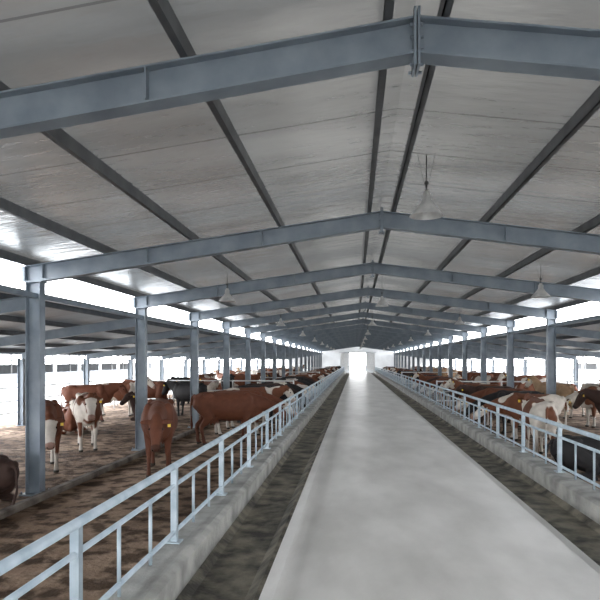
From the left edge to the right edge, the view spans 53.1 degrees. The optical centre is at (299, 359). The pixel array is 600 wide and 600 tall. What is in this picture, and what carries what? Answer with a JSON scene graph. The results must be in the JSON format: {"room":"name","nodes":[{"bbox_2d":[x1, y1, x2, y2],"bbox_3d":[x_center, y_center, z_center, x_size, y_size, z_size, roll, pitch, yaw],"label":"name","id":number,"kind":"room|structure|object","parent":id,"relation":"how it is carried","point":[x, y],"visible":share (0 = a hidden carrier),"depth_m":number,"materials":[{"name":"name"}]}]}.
{"room":"farm building","nodes":[
{"label":"farm building","id":0,"kind":"room"},
{"bbox_2d":[0,284,286,353],"bbox_3d":[-4.637,-0.744,44.861,6.330,0.886,111.300,0,0,5],"label":"ceiling","id":1,"kind":"structure","parent":0,"point":[51,314],"depth_m":16.00,"materials":[{"name":"grey metal"}]},
{"bbox_2d":[0,286,599,357],"bbox_3d":[4.460,-0.969,44.027,24.620,1.552,111.300,0,0,5],"label":"trim","id":2,"kind":"structure","parent":1,"relation":"attached to","point":[7,290],"depth_m":16.09,"materials":[{"name":"paint"}]},
{"bbox_2d":[0,0,415,332],"bbox_3d":[1.447,-2.088,44.303,6.050,0.805,111.300,0,0,5],"label":"ceiling","id":3,"kind":"structure","parent":0,"point":[309,145],"depth_m":6.39,"materials":[{"name":"grey metal"}]},
{"bbox_2d":[219,273,235,301],"bbox_3d":[-1.676,-1.693,13.811,0.400,0.685,0.400,0,0,5],"label":"pendant lamp","id":4,"kind":"object","parent":3,"relation":"hanging from","point":[226,297],"visible":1,"depth_m":13.75,"materials":[{"name":"metal"}]},
{"bbox_2d":[276,309,285,325],"bbox_3d":[-0.762,-1.693,23.769,0.400,0.685,0.400,0,0,5],"label":"pendant lamp","id":5,"kind":"object","parent":3,"relation":"hanging from","point":[280,323],"visible":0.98,"depth_m":23.68,"materials":[{"name":"metal"}]},
{"bbox_2d":[0,373,599,599],"bbox_3d":[4.332,2.350,42.633,25.200,0.200,114.500,0,0,5],"label":"floor","id":6,"kind":"structure","parent":0,"point":[116,433],"depth_m":10.11,"materials":[{"name":"brown soil"}]},
{"bbox_2d":[0,455,19,507],"bbox_3d":[-5.419,1.688,9.319,2.473,1.092,1.061,0,0,13],"label":"cow","id":7,"kind":"object","parent":6,"relation":"on","point":[9,469],"visible":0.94,"depth_m":9.01},
{"bbox_2d":[45,399,64,472],"bbox_3d":[-5.077,1.532,12.057,0.720,1.448,2.588,0,0,-29],"label":"cow","id":8,"kind":"object","parent":6,"relation":"on","point":[54,415],"visible":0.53,"depth_m":11.47},
{"bbox_2d":[61,398,86,433],"bbox_3d":[-7.093,1.688,18.506,1.061,1.092,2.483,0,0,-25],"label":"cow","id":9,"kind":"object","parent":6,"relation":"on","point":[70,424],"visible":0.4,"depth_m":17.97},
{"bbox_2d":[72,392,102,451],"bbox_3d":[-5.306,1.512,14.970,0.713,1.487,2.566,0,0,-19],"label":"cow","id":10,"kind":"object","parent":6,"relation":"on","point":[87,407],"visible":1,"depth_m":14.62},
{"bbox_2d":[61,382,127,421],"bbox_3d":[-7.509,1.540,22.018,2.467,1.430,0.685,0,0,-2],"label":"cow","id":11,"kind":"object","parent":6,"relation":"on","point":[106,392],"visible":0.64,"depth_m":21.84},
{"bbox_2d":[0,420,220,519],"bbox_3d":[-0.972,2.200,44.475,0.140,0.099,111.200,0,0,5],"label":"kerb","id":12,"kind":"object","parent":6,"relation":"on","point":[19,506],"depth_m":10.62,"materials":[{"name":"concrete"}]},
{"bbox_2d":[100,377,155,415],"bbox_3d":[-7.021,1.435,24.181,2.440,1.640,0.686,0,0,-3],"label":"cow","id":13,"kind":"object","parent":6,"relation":"on","point":[130,386],"visible":0.3,"depth_m":23.97},
{"bbox_2d":[0,366,280,414],"bbox_3d":[-7.636,1.580,44.634,0.070,1.340,110.370,0,0,5],"label":"fence","id":14,"kind":"object","parent":6,"relation":"on","point":[95,381],"visible":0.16,"depth_m":24.63,"materials":[{"name":"grey metal"}]},
{"bbox_2d":[119,391,167,420],"bbox_3d":[-5.694,1.688,22.294,1.061,1.092,2.483,0,0,35],"label":"cow","id":15,"kind":"object","parent":6,"relation":"on","point":[130,396],"visible":0.27,"depth_m":21.57},
{"bbox_2d":[123,379,169,398],"bbox_3d":[-6.723,1.540,25.984,2.467,1.430,0.685,0,0,18],"label":"cow","id":16,"kind":"object","parent":6,"relation":"on","point":[156,393],"visible":0.3,"depth_m":25.56},
{"bbox_2d":[140,398,177,477],"bbox_3d":[-2.761,1.518,11.803,0.734,1.476,2.637,0,0,-14],"label":"cow","id":17,"kind":"object","parent":6,"relation":"on","point":[159,418],"visible":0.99,"depth_m":11.42},
{"bbox_2d":[167,376,189,404],"bbox_3d":[-6.055,1.522,29.945,0.702,1.466,2.529,0,0,13],"label":"cow","id":18,"kind":"object","parent":6,"relation":"on","point":[172,377],"visible":0.21,"depth_m":29.73},
{"bbox_2d":[162,380,206,415],"bbox_3d":[-4.649,1.540,24.082,2.467,1.430,0.685,0,0,38],"label":"cow","id":19,"kind":"object","parent":6,"relation":"on","point":[181,390],"visible":0.54,"depth_m":23.90},
{"bbox_2d":[114,379,293,409],"bbox_3d":[-4.476,1.580,27.624,8.470,1.340,0.070,0,0,5],"label":"fence","id":20,"kind":"object","parent":6,"relation":"on","point":[173,398],"visible":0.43,"depth_m":27.54,"materials":[{"name":"grey metal"}]},
{"bbox_2d":[199,372,215,377],"bbox_3d":[-5.739,1.510,36.856,0.714,1.490,2.571,0,0,19],"label":"cow","id":21,"kind":"object","parent":6,"relation":"on","point":[207,375],"visible":0.26,"depth_m":36.63},
{"bbox_2d":[199,377,218,391],"bbox_3d":[-5.106,1.459,31.596,2.370,1.593,0.666,0,0,38],"label":"cow","id":22,"kind":"object","parent":6,"relation":"on","point":[211,385],"visible":0.32,"depth_m":30.89},
{"bbox_2d":[214,369,222,382],"bbox_3d":[-5.714,1.465,43.624,0.660,1.580,2.351,0,0,-37],"label":"cow","id":23,"kind":"object","parent":6,"relation":"on","point":[219,375],"visible":0.33,"depth_m":43.53},
{"bbox_2d":[221,374,235,389],"bbox_3d":[-4.111,1.540,34.776,0.686,1.431,2.469,0,0,6],"label":"cow","id":24,"kind":"object","parent":6,"relation":"on","point":[231,375],"visible":0.36,"depth_m":33.92},
{"bbox_2d":[108,371,349,599],"bbox_3d":[2.694,2.023,44.179,1.155,0.446,111.280,0,0,5],"label":"trough","id":25,"kind":"object","parent":6,"relation":"on","point":[231,547],"visible":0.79,"depth_m":6.96,"materials":[{"name":"grey concrete"}]},
{"bbox_2d":[0,367,343,599],"bbox_3d":[2.246,1.409,43.979,0.140,0.782,110.800,0,0,5],"label":"railing","id":26,"kind":"object","parent":25,"relation":"on","point":[74,527],"depth_m":5.23,"materials":[{"name":"grey metal"}]},
{"bbox_2d":[230,370,244,373],"bbox_3d":[-4.709,1.514,46.012,2.556,1.482,0.710,0,0,43],"label":"cow","id":27,"kind":"object","parent":6,"relation":"on","point":[231,371],"visible":0.23,"depth_m":45.80},
{"bbox_2d":[190,390,287,445],"bbox_3d":[-1.589,1.538,16.267,2.736,1.434,0.713,0,0,-18],"label":"cow","id":28,"kind":"object","parent":6,"relation":"on","point":[242,405],"visible":0.91,"depth_m":15.92},
{"bbox_2d":[233,375,255,386],"bbox_3d":[-3.615,1.597,37.600,2.199,1.316,0.654,0,0,4],"label":"cow","id":29,"kind":"object","parent":6,"relation":"on","point":[238,377],"visible":0.24,"depth_m":37.37},
{"bbox_2d":[231,373,259,383],"bbox_3d":[-3.917,1.587,41.804,2.305,1.336,0.640,0,0,0],"label":"cow","id":30,"kind":"object","parent":6,"relation":"on","point":[254,376],"visible":0.27,"depth_m":41.67},
{"bbox_2d":[215,389,296,435],"bbox_3d":[-1.415,1.566,18.090,2.631,1.379,0.686,0,0,-8],"label":"cow","id":31,"kind":"object","parent":6,"relation":"on","point":[271,397],"visible":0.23,"depth_m":18.00},
{"bbox_2d":[224,385,295,428],"bbox_3d":[-1.341,1.540,19.735,2.467,1.430,0.685,0,0,0],"label":"cow","id":32,"kind":"object","parent":6,"relation":"on","point":[278,391],"visible":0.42,"depth_m":19.69},
{"bbox_2d":[256,370,267,383],"bbox_3d":[-3.285,1.551,53.879,0.700,1.408,2.352,0,0,26],"label":"cow","id":33,"kind":"object","parent":6,"relation":"on","point":[258,372],"visible":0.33,"depth_m":52.95},
{"bbox_2d":[266,368,272,376],"bbox_3d":[-3.080,1.532,60.940,0.693,1.446,2.495,0,0,-3],"label":"cow","id":34,"kind":"object","parent":6,"relation":"on","point":[270,371],"visible":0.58,"depth_m":59.92},
{"bbox_2d":[234,385,305,423],"bbox_3d":[-1.111,1.566,21.337,2.631,1.379,0.686,0,0,-2],"label":"cow","id":35,"kind":"object","parent":6,"relation":"on","point":[283,397],"visible":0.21,"depth_m":21.20},
{"bbox_2d":[246,383,305,418],"bbox_3d":[-0.958,1.566,22.971,2.631,1.379,0.686,0,0,7],"label":"cow","id":36,"kind":"object","parent":6,"relation":"on","point":[251,384],"visible":0.18,"depth_m":22.83},
{"bbox_2d":[259,381,306,402],"bbox_3d":[-0.664,1.600,26.390,2.501,1.311,0.652,0,0,8],"label":"cow","id":37,"kind":"object","parent":6,"relation":"on","point":[296,387],"visible":0.23,"depth_m":26.18},
{"bbox_2d":[278,370,293,375],"bbox_3d":[-1.451,1.582,59.960,0.645,1.346,2.322,0,0,-39],"label":"cow","id":38,"kind":"object","parent":6,"relation":"on","point":[279,371],"visible":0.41,"depth_m":59.81},
{"bbox_2d":[267,380,316,395],"bbox_3d":[-0.434,1.597,28.877,2.510,1.316,0.654,0,0,8],"label":"cow","id":39,"kind":"object","parent":6,"relation":"on","point":[299,384],"visible":0.15,"depth_m":28.65},
{"bbox_2d":[275,378,316,392],"bbox_3d":[-0.244,1.597,30.999,2.512,1.317,0.654,0,0,-5],"label":"cow","id":40,"kind":"object","parent":6,"relation":"on","point":[295,379],"visible":0.2,"depth_m":30.88},
{"bbox_2d":[279,377,316,387],"bbox_3d":[0.011,1.598,33.740,2.506,1.314,0.653,0,0,3],"label":"cow","id":41,"kind":"object","parent":6,"relation":"on","point":[300,378],"visible":0.17,"depth_m":33.58},
{"bbox_2d":[0,6,599,138],"bbox_3d":[0.804,-0.075,4.164,23.880,4.650,0.320,0,0,5],"label":"roof beam","id":42,"kind":"structure","parent":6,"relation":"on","point":[417,40],"depth_m":4.22,"materials":[{"name":"grey metal"}]},
{"bbox_2d":[0,207,599,496],"bbox_3d":[1.295,-0.075,9.521,23.880,4.650,0.320,0,0,5],"label":"frame","id":43,"kind":"object","parent":6,"relation":"on","point":[35,277],"visible":0.92,"depth_m":9.80,"materials":[{"name":"grey metal"}]},
{"bbox_2d":[0,260,599,450],"bbox_3d":[1.752,-0.075,14.501,23.880,4.650,0.320,0,0,5],"label":"frame","id":44,"kind":"object","parent":6,"relation":"on","point":[141,304],"visible":0.94,"depth_m":14.75,"materials":[{"name":"grey metal"}]},
{"bbox_2d":[286,376,319,383],"bbox_3d":[0.166,1.597,35.419,2.511,1.316,0.654,0,0,7],"label":"cow","id":45,"kind":"object","parent":6,"relation":"on","point":[286,376],"visible":0.14,"depth_m":35.29},
{"bbox_2d":[288,373,323,381],"bbox_3d":[0.368,1.558,38.431,2.406,1.395,0.668,0,0,8],"label":"cow","id":46,"kind":"object","parent":6,"relation":"on","point":[316,376],"visible":0.23,"depth_m":38.30},
{"bbox_2d":[16,286,599,431],"bbox_3d":[2.208,-0.075,19.480,23.880,4.650,0.320,0,0,5],"label":"frame","id":47,"kind":"object","parent":6,"relation":"on","point":[551,316],"visible":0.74,"depth_m":19.67,"materials":[{"name":"grey metal"}]},
{"bbox_2d":[83,301,599,389],"bbox_3d":[2.665,-0.075,24.459,23.880,4.650,0.320,0,0,5],"label":"frame","id":48,"kind":"object","parent":6,"relation":"on","point":[510,325],"visible":0.71,"depth_m":24.55,"materials":[{"name":"grey metal"}]},
{"bbox_2d":[278,345,437,368],"bbox_3d":[8.601,-0.075,89.187,23.880,4.650,0.320,0,0,5],"label":"frame","id":49,"kind":"object","parent":6,"relation":"on","point":[355,345],"visible":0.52,"depth_m":89.31,"materials":[{"name":"grey metal"}]},
{"bbox_2d":[269,343,447,368],"bbox_3d":[7.688,-0.075,79.229,23.880,4.650,0.320,0,0,5],"label":"frame","id":50,"kind":"object","parent":6,"relation":"on","point":[314,352],"visible":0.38,"depth_m":79.29,"materials":[{"name":"grey metal"}]},
{"bbox_2d":[257,341,461,370],"bbox_3d":[6.775,-0.075,69.271,23.880,4.650,0.320,0,0,5],"label":"frame","id":51,"kind":"object","parent":6,"relation":"on","point":[309,348],"visible":0.37,"depth_m":69.32,"materials":[{"name":"grey metal"}]},
{"bbox_2d":[285,346,434,367],"bbox_3d":[9.058,-0.075,94.166,23.880,4.650,0.320,0,0,5],"label":"frame","id":52,"kind":"object","parent":6,"relation":"on","point":[354,346],"visible":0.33,"depth_m":93.94,"materials":[{"name":"grey metal"}]},
{"bbox_2d":[240,337,480,372],"bbox_3d":[5.861,-0.075,59.313,23.880,4.650,0.320,0,0,5],"label":"frame","id":53,"kind":"object","parent":6,"relation":"on","point":[300,346],"visible":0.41,"depth_m":59.34,"materials":[{"name":"grey metal"}]},
{"bbox_2d":[277,344,443,368],"bbox_3d":[8.145,-0.075,84.208,23.880,4.650,0.320,0,0,5],"label":"frame","id":54,"kind":"object","parent":6,"relation":"on","point":[356,344],"visible":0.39,"depth_m":84.21,"materials":[{"name":"grey metal"}]},
{"bbox_2d":[265,342,456,369],"bbox_3d":[7.231,-0.075,74.250,23.880,4.650,0.320,0,0,5],"label":"frame","id":55,"kind":"object","parent":6,"relation":"on","point":[405,349],"visible":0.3,"depth_m":74.03,"materials":[{"name":"grey metal"}]},
{"bbox_2d":[251,339,472,371],"bbox_3d":[6.318,-0.075,64.292,23.880,4.650,0.320,0,0,5],"label":"frame","id":56,"kind":"object","parent":6,"relation":"on","point":[305,347],"visible":0.49,"depth_m":64.16,"materials":[{"name":"grey metal"}]},
{"bbox_2d":[218,332,506,374],"bbox_3d":[4.948,-0.075,49.354,23.880,4.650,0.320,0,0,5],"label":"frame","id":57,"kind":"object","parent":6,"relation":"on","point":[430,343],"visible":0.49,"depth_m":49.25,"materials":[{"name":"grey metal"}]},
{"bbox_2d":[230,335,494,374],"bbox_3d":[5.405,-0.075,54.334,23.880,4.650,0.320,0,0,5],"label":"frame","id":58,"kind":"object","parent":6,"relation":"on","point":[354,336],"visible":0.46,"depth_m":54.28,"materials":[{"name":"grey metal"}]},
{"bbox_2d":[128,311,599,384],"bbox_3d":[3.122,-0.075,29.438,23.880,4.650,0.320,0,0,5],"label":"frame","id":59,"kind":"object","parent":6,"relation":"on","point":[483,330],"visible":0.69,"depth_m":29.41,"materials":[{"name":"grey metal"}]},
{"bbox_2d":[184,324,545,379],"bbox_3d":[4.035,-0.075,39.396,23.880,4.650,0.320,0,0,5],"label":"frame","id":60,"kind":"object","parent":6,"relation":"on","point":[449,338],"visible":0.61,"depth_m":39.31,"materials":[{"name":"grey metal"}]},
{"bbox_2d":[203,328,526,376],"bbox_3d":[4.492,-0.075,44.375,23.880,4.650,0.320,0,0,5],"label":"frame","id":61,"kind":"object","parent":6,"relation":"on","point":[360,330],"visible":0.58,"depth_m":44.27,"materials":[{"name":"grey metal"}]},
{"bbox_2d":[160,318,577,388],"bbox_3d":[3.578,-0.075,34.417,23.880,4.650,0.320,0,0,5],"label":"frame","id":62,"kind":"object","parent":6,"relation":"on","point":[464,335],"visible":0.68,"depth_m":34.31,"materials":[{"name":"grey metal"}]},
{"bbox_2d":[397,370,422,375],"bbox_3d":[9.243,1.558,49.943,2.406,1.394,0.668,0,0,9],"label":"cow","id":63,"kind":"object","parent":6,"relation":"on","point":[400,371],"visible":0.25,"depth_m":49.89},
{"bbox_2d":[404,373,435,387],"bbox_3d":[8.542,1.582,43.198,2.568,1.346,0.669,0,0,1],"label":"cow","id":64,"kind":"object","parent":6,"relation":"on","point":[421,373],"visible":0.16,"depth_m":43.05},
{"bbox_2d":[407,374,438,381],"bbox_3d":[8.467,1.596,41.306,2.273,1.318,0.631,0,0,7],"label":"cow","id":65,"kind":"object","parent":6,"relation":"on","point":[410,375],"visible":0.15,"depth_m":41.20},
{"bbox_2d":[412,372,444,391],"bbox_3d":[8.133,1.493,37.546,2.266,1.523,0.637,0,0,-3],"label":"cow","id":66,"kind":"object","parent":6,"relation":"on","point":[419,375],"visible":0.18,"depth_m":37.48},
{"bbox_2d":[412,376,445,396],"bbox_3d":[7.923,1.613,36.240,2.448,1.283,0.638,0,0,-1],"label":"cow","id":67,"kind":"object","parent":6,"relation":"on","point":[428,377],"visible":0.22,"depth_m":36.20},
{"bbox_2d":[259,371,599,599],"bbox_3d":[4.787,2.062,43.987,3.040,0.365,111.280,0,0,5],"label":"walkway","id":68,"kind":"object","parent":6,"relation":"on","point":[388,507],"visible":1,"depth_m":6.66,"materials":[{"name":"concrete"}]},
{"bbox_2d":[416,377,452,400],"bbox_3d":[7.627,1.594,33.151,2.521,1.322,0.657,0,0,3],"label":"cow","id":69,"kind":"object","parent":6,"relation":"on","point":[434,378],"visible":0.16,"depth_m":33.13},
{"bbox_2d":[426,366,447,376],"bbox_3d":[13.075,1.396,57.427,0.718,1.719,2.557,0,0,-45],"label":"cow","id":70,"kind":"object","parent":6,"relation":"on","point":[427,369],"visible":0.33,"depth_m":56.88},
{"bbox_2d":[420,378,465,402],"bbox_3d":[7.453,1.588,31.241,2.544,1.334,0.663,0,0,-4],"label":"cow","id":71,"kind":"object","parent":6,"relation":"on","point":[439,379],"visible":0.29,"depth_m":31.16},
{"bbox_2d":[425,380,476,407],"bbox_3d":[7.210,1.595,28.535,2.517,1.319,0.656,0,0,-5],"label":"cow","id":72,"kind":"object","parent":6,"relation":"on","point":[439,384],"visible":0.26,"depth_m":28.45},
{"bbox_2d":[401,372,506,383],"bbox_3d":[12.089,1.580,46.189,8.470,1.340,0.070,0,0,5],"label":"fence","id":73,"kind":"object","parent":6,"relation":"on","point":[401,372],"visible":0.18,"depth_m":46.34,"materials":[{"name":"grey metal"}]},
{"bbox_2d":[446,368,461,377],"bbox_3d":[12.491,1.398,48.325,0.717,1.715,2.551,0,0,43],"label":"cow","id":74,"kind":"object","parent":6,"relation":"on","point":[454,374],"visible":0.21,"depth_m":47.99},
{"bbox_2d":[437,381,485,412],"bbox_3d":[7.040,1.581,25.805,2.324,1.347,0.645,0,0,1],"label":"cow","id":75,"kind":"object","parent":6,"relation":"on","point":[444,382],"visible":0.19,"depth_m":25.68},
{"bbox_2d":[444,377,498,416],"bbox_3d":[6.858,1.467,23.775,2.346,1.577,0.659,0,0,5],"label":"cow","id":76,"kind":"object","parent":6,"relation":"on","point":[453,381],"visible":0.34,"depth_m":23.79},
{"bbox_2d":[455,371,492,379],"bbox_3d":[11.619,1.509,40.239,2.576,1.493,0.715,0,0,18],"label":"cow","id":77,"kind":"object","parent":6,"relation":"on","point":[470,375],"visible":0.31,"depth_m":40.05},
{"bbox_2d":[471,375,490,383],"bbox_3d":[11.355,1.591,37.975,0.659,1.327,2.217,0,0,-20],"label":"cow","id":78,"kind":"object","parent":6,"relation":"on","point":[475,377],"visible":0.23,"depth_m":37.63},
{"bbox_2d":[451,384,514,422],"bbox_3d":[6.641,1.561,21.655,2.393,1.387,0.665,0,0,0],"label":"cow","id":79,"kind":"object","parent":6,"relation":"on","point":[466,389],"visible":0.2,"depth_m":21.50},
{"bbox_2d":[371,371,599,565],"bbox_3d":[6.881,2.023,43.795,1.155,0.446,111.280,0,0,5],"label":"trough","id":80,"kind":"object","parent":6,"relation":"on","point":[571,506],"visible":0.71,"depth_m":10.09,"materials":[{"name":"grey concrete"}]},
{"bbox_2d":[375,366,599,489],"bbox_3d":[7.285,1.409,43.517,0.140,0.782,110.800,0,0,5],"label":"railing","id":81,"kind":"object","parent":80,"relation":"on","point":[398,379],"depth_m":12.43,"materials":[{"name":"grey metal"}]},
{"bbox_2d":[454,387,529,427],"bbox_3d":[6.406,1.586,19.992,2.552,1.338,0.665,0,0,4],"label":"cow","id":82,"kind":"object","parent":6,"relation":"on","point":[487,391],"visible":0.36,"depth_m":19.95},
{"bbox_2d":[490,375,502,385],"bbox_3d":[11.740,1.582,35.655,0.645,1.346,2.322,0,0,30],"label":"cow","id":83,"kind":"object","parent":6,"relation":"on","point":[496,377],"visible":0.38,"depth_m":34.75},
{"bbox_2d":[487,372,505,384],"bbox_3d":[13.351,1.519,41.225,0.705,1.472,2.539,0,0,-38],"label":"cow","id":84,"kind":"object","parent":6,"relation":"on","point":[493,373],"visible":0.12,"depth_m":40.82},
{"bbox_2d":[462,390,543,433],"bbox_3d":[6.259,1.586,18.360,2.552,1.338,0.665,0,0,-2],"label":"cow","id":85,"kind":"object","parent":6,"relation":"on","point":[500,393],"visible":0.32,"depth_m":18.28},
{"bbox_2d":[496,372,525,388],"bbox_3d":[11.121,1.421,30.771,2.483,1.669,0.697,0,0,-23],"label":"cow","id":86,"kind":"object","parent":6,"relation":"on","point":[503,375],"visible":0.21,"depth_m":30.45},
{"bbox_2d":[436,380,599,411],"bbox_3d":[10.262,1.580,26.273,8.470,1.340,0.070,0,0,5],"label":"fence","id":87,"kind":"object","parent":6,"relation":"on","point":[437,381],"visible":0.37,"depth_m":26.36,"materials":[{"name":"grey metal"}]},
{"bbox_2d":[436,366,599,385],"bbox_3d":[16.463,1.580,42.424,0.070,1.340,110.370,0,0,5],"label":"fence","id":88,"kind":"object","parent":6,"relation":"on","point":[436,366],"visible":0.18,"depth_m":36.69,"materials":[{"name":"silver metal"}]},
{"bbox_2d":[471,393,566,440],"bbox_3d":[6.118,1.586,16.843,2.552,1.338,0.665,0,0,10],"label":"cow","id":89,"kind":"object","parent":6,"relation":"on","point":[510,400],"visible":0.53,"depth_m":16.68},
{"bbox_2d":[517,377,545,390],"bbox_3d":[11.194,1.544,29.127,2.375,1.422,0.707,0,0,-23],"label":"cow","id":90,"kind":"object","parent":6,"relation":"on","point":[520,385],"visible":0.19,"depth_m":28.76},
{"bbox_2d":[517,393,557,462],"bbox_3d":[5.576,1.540,14.141,0.685,1.430,2.467,0,0,14],"label":"cow","id":91,"kind":"object","parent":6,"relation":"on","point":[536,406],"visible":0.77,"depth_m":13.23},
{"bbox_2d":[517,375,557,382],"bbox_3d":[13.894,1.538,35.255,2.476,1.435,0.688,0,0,13],"label":"cow","id":92,"kind":"object","parent":6,"relation":"on","point":[537,376],"visible":0.16,"depth_m":35.16},
{"bbox_2d":[524,375,574,418],"bbox_3d":[9.893,1.435,23.934,0.686,1.640,2.440,0,0,-28],"label":"cow","id":93,"kind":"object","parent":6,"relation":"on","point":[562,389],"visible":0.44,"depth_m":23.19},
{"bbox_2d":[544,435,599,480],"bbox_3d":[6.005,1.688,11.617,2.473,1.092,1.061,0,0,1],"label":"cow","id":94,"kind":"object","parent":6,"relation":"on","point":[584,456],"visible":0.65,"depth_m":11.35},
{"bbox_2d":[565,386,599,427],"bbox_3d":[9.816,1.566,20.034,2.631,1.379,0.686,0,0,-3],"label":"cow","id":95,"kind":"object","parent":6,"relation":"on","point":[588,404],"visible":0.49,"depth_m":19.96},
{"bbox_2d":[572,388,599,413],"bbox_3d":[9.061,1.540,17.000,2.467,1.430,0.685,0,0,38],"label":"cow","id":96,"kind":"object","parent":6,"relation":"on","point":[593,395],"visible":1,"depth_m":17.35},
{"bbox_2d":[580,380,599,418],"bbox_3d":[11.380,1.435,22.974,0.686,1.640,2.440,0,0,2],"label":"cow","id":97,"kind":"object","parent":6,"relation":"on","point":[584,385],"visible":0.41,"depth_m":23.57},
{"bbox_3d":[-0.532,-0.075,-10.395,23.880,4.650,0.320,0,0,5],"label":"frame","id":98,"kind":"object","parent":6,"relation":"on","visible":0},
{"bbox_2d":[0,0,599,355],"bbox_3d":[4.460,-1.359,44.027,23.500,2.200,111.300,0,0,5],"label":"roof purlins","id":99,"kind":"structure","parent":98,"relation":"on","point":[163,10],"depth_m":7.96,"materials":[{"name":"metal"}]},
{"bbox_2d":[287,347,428,372],"bbox_3d":[9.544,-0.115,99.464,23.600,4.730,0.001,0,0,5],"label":"wall","id":100,"kind":"structure","parent":0,"point":[383,358],"depth_m":99.37,"materials":[{"name":"white paint"}]},
{"bbox_2d":[340,352,374,370],"bbox_3d":[9.537,0.275,99.389,6.100,3.210,0.130,0,0,5],"label":"door","id":101,"kind":"structure","parent":100,"relation":"in","point":[344,357],"depth_m":99.30,"materials":[{"name":"paint"}]},
{"bbox_2d":[363,0,599,334],"bbox_3d":[7.472,-2.088,43.750,6.050,0.805,111.300,0,0,5],"label":"ceiling","id":102,"kind":"structure","parent":0,"point":[482,129],"depth_m":7.15,"materials":[{"name":"grey metal"}]},
{"bbox_2d":[368,309,376,325],"bbox_3d":[3.354,-2.015,27.810,0.400,0.830,0.400,0,0,5],"label":"pendant lamp","id":103,"kind":"object","parent":102,"relation":"hanging from","point":[372,323],"visible":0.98,"depth_m":27.80,"materials":[{"name":"metal"}]},
{"bbox_2d":[376,283,387,306],"bbox_3d":[2.441,-2.015,17.852,0.400,0.830,0.400,0,0,5],"label":"pendant lamp","id":104,"kind":"object","parent":102,"relation":"hanging from","point":[381,303],"visible":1,"depth_m":17.78,"materials":[{"name":"metal"}]},
{"bbox_2d":[409,155,443,219],"bbox_3d":[1.494,-2.062,7.093,0.400,0.725,0.400,0,0,5],"label":"pendant lamp","id":105,"kind":"object","parent":102,"relation":"hanging from","point":[426,210],"visible":1,"depth_m":7.07,"materials":[{"name":"metal"}]},
{"bbox_2d":[454,310,464,324],"bbox_3d":[6.081,-1.679,22.840,0.400,0.659,0.400,0,0,5],"label":"pendant lamp","id":106,"kind":"object","parent":102,"relation":"hanging from","point":[459,322],"visible":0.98,"depth_m":22.79,"materials":[{"name":"metal"}]},
{"bbox_2d":[531,266,550,297],"bbox_3d":[5.168,-1.679,12.882,0.400,0.659,0.400,0,0,5],"label":"pendant lamp","id":107,"kind":"object","parent":102,"relation":"hanging from","point":[540,293],"visible":1,"depth_m":12.83,"materials":[{"name":"metal"}]},
{"bbox_2d":[407,315,599,353],"bbox_3d":[13.556,-0.744,43.192,6.330,0.886,111.300,0,0,5],"label":"ceiling","id":108,"kind":"structure","parent":0,"point":[595,327],"depth_m":24.08,"materials":[{"name":"grey metal"}]},
{"label":"outside","id":109,"kind":"structure","parent":0,"visible":0},
{"bbox_2d":[0,366,599,424],"bbox_3d":[7.199,2.415,73.901,180.000,0.270,291.300,0,0,5],"label":"ground","id":110,"kind":"structure","parent":109,"point":[5,394],"depth_m":63.63,"materials":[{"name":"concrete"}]},
{"bbox_2d":[0,354,216,383],"bbox_3d":[-36.328,-0.235,59.165,17.600,5.030,176.000,0,0,5],"label":"shed","id":111,"kind":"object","parent":110,"relation":"on","point":[53,371],"visible":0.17,"depth_m":87.14,"materials":[{"name":"white paint"}]},
{"bbox_2d":[503,357,599,375],"bbox_3d":[47.321,-0.235,51.494,17.600,5.030,176.000,0,0,5],"label":"shed","id":112,"kind":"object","parent":110,"relation":"on","point":[591,369],"visible":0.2,"depth_m":102.12,"materials":[{"name":"white paint"}]}
]}

